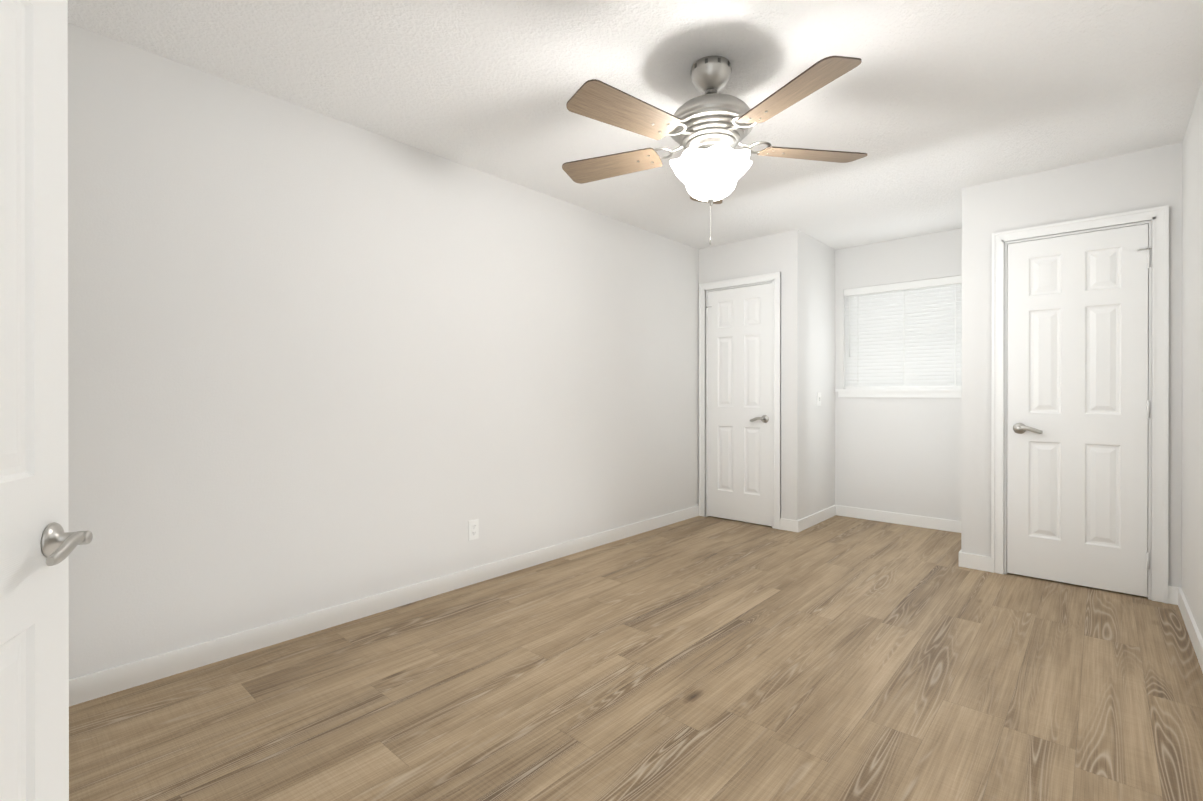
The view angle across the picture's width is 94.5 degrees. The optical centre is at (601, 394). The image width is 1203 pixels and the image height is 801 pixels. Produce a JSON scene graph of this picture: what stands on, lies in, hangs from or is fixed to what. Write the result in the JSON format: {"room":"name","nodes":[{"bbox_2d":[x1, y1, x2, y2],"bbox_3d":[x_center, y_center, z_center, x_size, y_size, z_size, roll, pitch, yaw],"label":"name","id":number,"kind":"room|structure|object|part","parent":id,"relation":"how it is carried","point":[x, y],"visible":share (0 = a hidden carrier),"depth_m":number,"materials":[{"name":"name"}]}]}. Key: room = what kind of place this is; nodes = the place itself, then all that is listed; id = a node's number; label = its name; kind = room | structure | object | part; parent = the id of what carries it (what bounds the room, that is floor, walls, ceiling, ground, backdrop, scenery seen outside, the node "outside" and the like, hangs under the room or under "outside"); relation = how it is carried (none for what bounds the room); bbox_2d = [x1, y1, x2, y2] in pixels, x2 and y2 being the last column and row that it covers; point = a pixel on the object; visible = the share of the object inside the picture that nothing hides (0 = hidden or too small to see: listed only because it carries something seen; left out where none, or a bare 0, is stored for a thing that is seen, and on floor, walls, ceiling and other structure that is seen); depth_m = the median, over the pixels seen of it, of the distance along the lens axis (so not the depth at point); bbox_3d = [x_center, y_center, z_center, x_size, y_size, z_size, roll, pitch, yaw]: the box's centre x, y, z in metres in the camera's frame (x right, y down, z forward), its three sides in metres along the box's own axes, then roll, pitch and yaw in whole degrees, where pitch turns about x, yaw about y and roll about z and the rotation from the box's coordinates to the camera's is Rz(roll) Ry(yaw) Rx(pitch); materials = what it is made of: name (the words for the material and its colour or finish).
{"room":"empty bedroom","nodes":[
{"label":"empty bedroom","id":0,"kind":"room"},
{"bbox_2d":[68,23,698,678],"bbox_3d":[-0.923,-0.112,3.164,0.100,2.444,7.241,0,0,42],"label":"wall","id":1,"kind":"structure","parent":0,"point":[318,361],"depth_m":2.62,"materials":[{"name":"paint"}]},
{"bbox_2d":[69,505,698,705],"bbox_3d":[-0.667,1.064,3.366,0.013,0.092,4.682,0,0,42],"label":"baseboard","id":2,"kind":"structure","parent":1,"relation":"attached to","point":[91,686],"depth_m":2.62,"materials":[{"name":"white paint"}]},
{"bbox_2d":[468,519,478,540],"bbox_3d":[-0.752,0.794,3.274,0.009,0.115,0.070,0,0,42],"label":"outlet","id":3,"kind":"object","parent":1,"relation":"attached to","point":[473,529],"visible":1,"depth_m":3.27,"materials":[{"name":"white plastic"}]},
{"bbox_2d":[68,0,1202,249],"bbox_3d":[0.322,-1.372,2.178,3.267,0.080,7.441,0,0,42],"label":"ceiling","id":4,"kind":"structure","parent":0,"point":[930,108],"depth_m":2.36,"materials":[{"name":"white paint"}]},
{"bbox_2d":[562,56,867,244],"bbox_3d":[0.414,-0.980,2.241,1.290,0.703,1.252,0,0,42],"label":"ceiling fan","id":5,"kind":"object","parent":4,"relation":"hanging from","point":[710,130],"visible":1,"depth_m":2.15,"materials":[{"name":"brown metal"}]},
{"bbox_3d":[0.046,-1.010,2.456,0.442,0.038,0.166,0,0,26],"label":"blade","id":6,"kind":"part","parent":5,"relation":"part of","materials":[{"name":"brown wood"}]},
{"bbox_3d":[0.091,-1.010,1.994,0.442,0.038,0.166,0,0,-37],"label":"blade","id":7,"kind":"part","parent":5,"relation":"part of","materials":[{"name":"brown wood"}]},
{"bbox_3d":[0.514,-1.011,2.701,0.166,0.038,0.442,0,0,9],"label":"blade","id":8,"kind":"part","parent":5,"relation":"part of","materials":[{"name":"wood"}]},
{"bbox_3d":[0.445,-0.871,2.262,0.341,0.153,0.341,0,0,42],"label":"lamp shade","id":9,"kind":"part","parent":5,"relation":"part of","materials":[{"name":"white glass"}]},
{"bbox_3d":[0.445,-1.065,2.262,0.332,0.242,0.332,0,0,42],"label":"motor","id":10,"kind":"part","parent":5,"relation":"part of","materials":[{"name":"grey metal"}]},
{"bbox_3d":[0.640,-1.009,1.863,0.166,0.038,0.442,0,0,-26],"label":"blade","id":11,"kind":"part","parent":5,"relation":"part of","materials":[{"name":"brown wood"}]},
{"bbox_3d":[0.882,-1.010,2.340,0.442,0.038,0.166,0,0,-10],"label":"blade","id":12,"kind":"part","parent":5,"relation":"part of","materials":[{"name":"brown wood"}]},
{"bbox_2d":[69,515,1202,800],"bbox_3d":[0.322,1.152,2.182,3.267,0.080,7.441,0,0,42],"label":"floor","id":13,"kind":"structure","parent":0,"point":[835,657],"depth_m":2.07,"materials":[{"name":"brown wood"}]},
{"bbox_2d":[699,229,801,520],"bbox_3d":[1.271,-0.115,4.838,0.926,2.444,0.100,0,0,42],"label":"wall","id":14,"kind":"structure","parent":0,"point":[781,252],"depth_m":4.55,"materials":[{"name":"paint"}]},
{"bbox_2d":[706,283,771,525],"bbox_3d":[1.171,0.082,4.848,0.653,2.030,0.096,0,0,42],"label":"closet door","id":15,"kind":"structure","parent":14,"relation":"in","point":[739,404],"depth_m":4.83,"materials":[{"name":"white paint"}]},
{"bbox_3d":[1.327,0.202,4.685,0.146,0.067,0.062,0,0,42],"label":"lever","id":16,"kind":"part","parent":15,"relation":"part of","materials":[{"name":"grey metal"}]},
{"bbox_2d":[699,272,780,529],"bbox_3d":[1.217,0.048,4.874,0.776,2.118,0.120,0,0,42],"label":"door frame","id":17,"kind":"structure","parent":14,"relation":"attached to","point":[775,277],"depth_m":4.67,"materials":[{"name":"white paint"}]},
{"bbox_2d":[802,232,834,517],"bbox_3d":[1.865,-0.115,4.882,0.100,2.444,0.759,0,0,42],"label":"wall","id":18,"kind":"structure","parent":0,"point":[818,371],"depth_m":4.81,"materials":[{"name":"paint"}]},
{"bbox_2d":[793,505,836,531],"bbox_3d":[1.863,1.061,4.796,0.013,0.092,0.851,0,0,42],"label":"baseboard","id":19,"kind":"structure","parent":18,"relation":"attached to","point":[802,524],"depth_m":4.73,"materials":[{"name":"white paint"}]},
{"bbox_2d":[817,392,820,405],"bbox_3d":[1.898,0.037,4.829,0.019,0.115,0.070,0,0,42],"label":"light switch","id":20,"kind":"object","parent":18,"relation":"attached to","point":[818,398],"visible":1,"depth_m":4.82,"materials":[{"name":"white plastic"}]},
{"bbox_2d":[835,228,961,520],"bbox_3d":[2.655,-0.115,4.777,3.067,2.444,0.140,0,0,42],"label":"wall","id":21,"kind":"structure","parent":0,"point":[902,455],"depth_m":4.78,"materials":[{"name":"paint"}]},
{"bbox_2d":[835,275,961,397],"bbox_3d":[2.614,-0.480,4.786,1.115,1.005,0.170,0,0,42],"label":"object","id":22,"kind":"object","parent":21,"relation":"attached to","point":[903,339],"visible":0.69,"depth_m":4.76,"materials":[{"name":"white paint"}]},
{"bbox_3d":[2.649,-0.508,4.825,0.995,0.910,0.035,0,0,42],"label":"frame","id":23,"kind":"part","parent":22,"relation":"part of","materials":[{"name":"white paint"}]},
{"bbox_3d":[2.597,-0.015,4.768,1.115,0.074,0.120,0,0,42],"label":"sill","id":24,"kind":"part","parent":22,"relation":"part of","materials":[{"name":"white paint"}]},
{"bbox_2d":[837,505,960,532],"bbox_3d":[2.581,1.061,4.742,1.153,0.092,0.013,0,0,42],"label":"baseboard","id":25,"kind":"structure","parent":21,"relation":"attached to","point":[861,513],"depth_m":4.76,"materials":[{"name":"white paint"}]},
{"bbox_2d":[961,142,1181,587],"bbox_3d":[2.729,-0.112,3.304,0.988,2.444,0.100,0,0,42],"label":"wall","id":26,"kind":"structure","parent":0,"point":[1143,179],"depth_m":3.34,"materials":[{"name":"paint"}]},
{"bbox_2d":[959,550,980,568],"bbox_3d":[2.663,1.063,3.964,0.034,0.092,1.018,0,0,42],"label":"baseboard","id":27,"kind":"structure","parent":26,"relation":"attached to","point":[966,560],"depth_m":3.57,"materials":[{"name":"white paint"}]},
{"bbox_2d":[1007,224,1151,596],"bbox_3d":[2.743,0.085,3.212,0.653,2.030,0.096,0,0,42],"label":"closet door","id":28,"kind":"structure","parent":26,"relation":"in","point":[1078,409],"depth_m":3.21,"materials":[{"name":"white paint"}]},
{"bbox_3d":[2.564,0.205,3.349,0.146,0.067,0.062,0,0,42],"label":"lever","id":29,"kind":"part","parent":28,"relation":"part of","materials":[{"name":"grey metal"}]},
{"bbox_2d":[991,205,1168,603],"bbox_3d":[2.771,0.080,3.267,0.662,2.061,0.102,0,0,42],"label":"door frame","id":30,"kind":"structure","parent":26,"relation":"attached to","point":[1149,539],"depth_m":3.05,"materials":[{"name":"white paint"}]},
{"bbox_2d":[1181,79,1202,638],"bbox_3d":[1.433,-0.108,1.047,0.100,2.444,7.241,0,0,42],"label":"wall","id":31,"kind":"structure","parent":0,"point":[1192,395],"depth_m":2.57,"materials":[{"name":"paint"}]},
{"bbox_2d":[1168,586,1202,672],"bbox_3d":[1.541,1.068,1.272,0.037,0.092,4.515,0,0,42],"label":"baseboard","id":32,"kind":"structure","parent":31,"relation":"attached to","point":[1176,596],"depth_m":2.60,"materials":[{"name":"white paint"}]},
{"label":"door frame","id":33,"kind":"structure","parent":0,"visible":0},
{"bbox_2d":[0,0,92,800],"bbox_3d":[-0.984,0.090,0.781,0.158,2.030,0.776,0,0,-20],"label":"entry door","id":34,"kind":"structure","parent":33,"relation":"attached to","point":[39,542],"depth_m":1.04,"materials":[{"name":"white paint"}]},
{"bbox_3d":[-1.035,0.284,1.062,0.062,0.067,0.146,0,0,-20],"label":"lever","id":35,"kind":"part","parent":34,"relation":"part of","materials":[{"name":"grey metal"}]}
]}

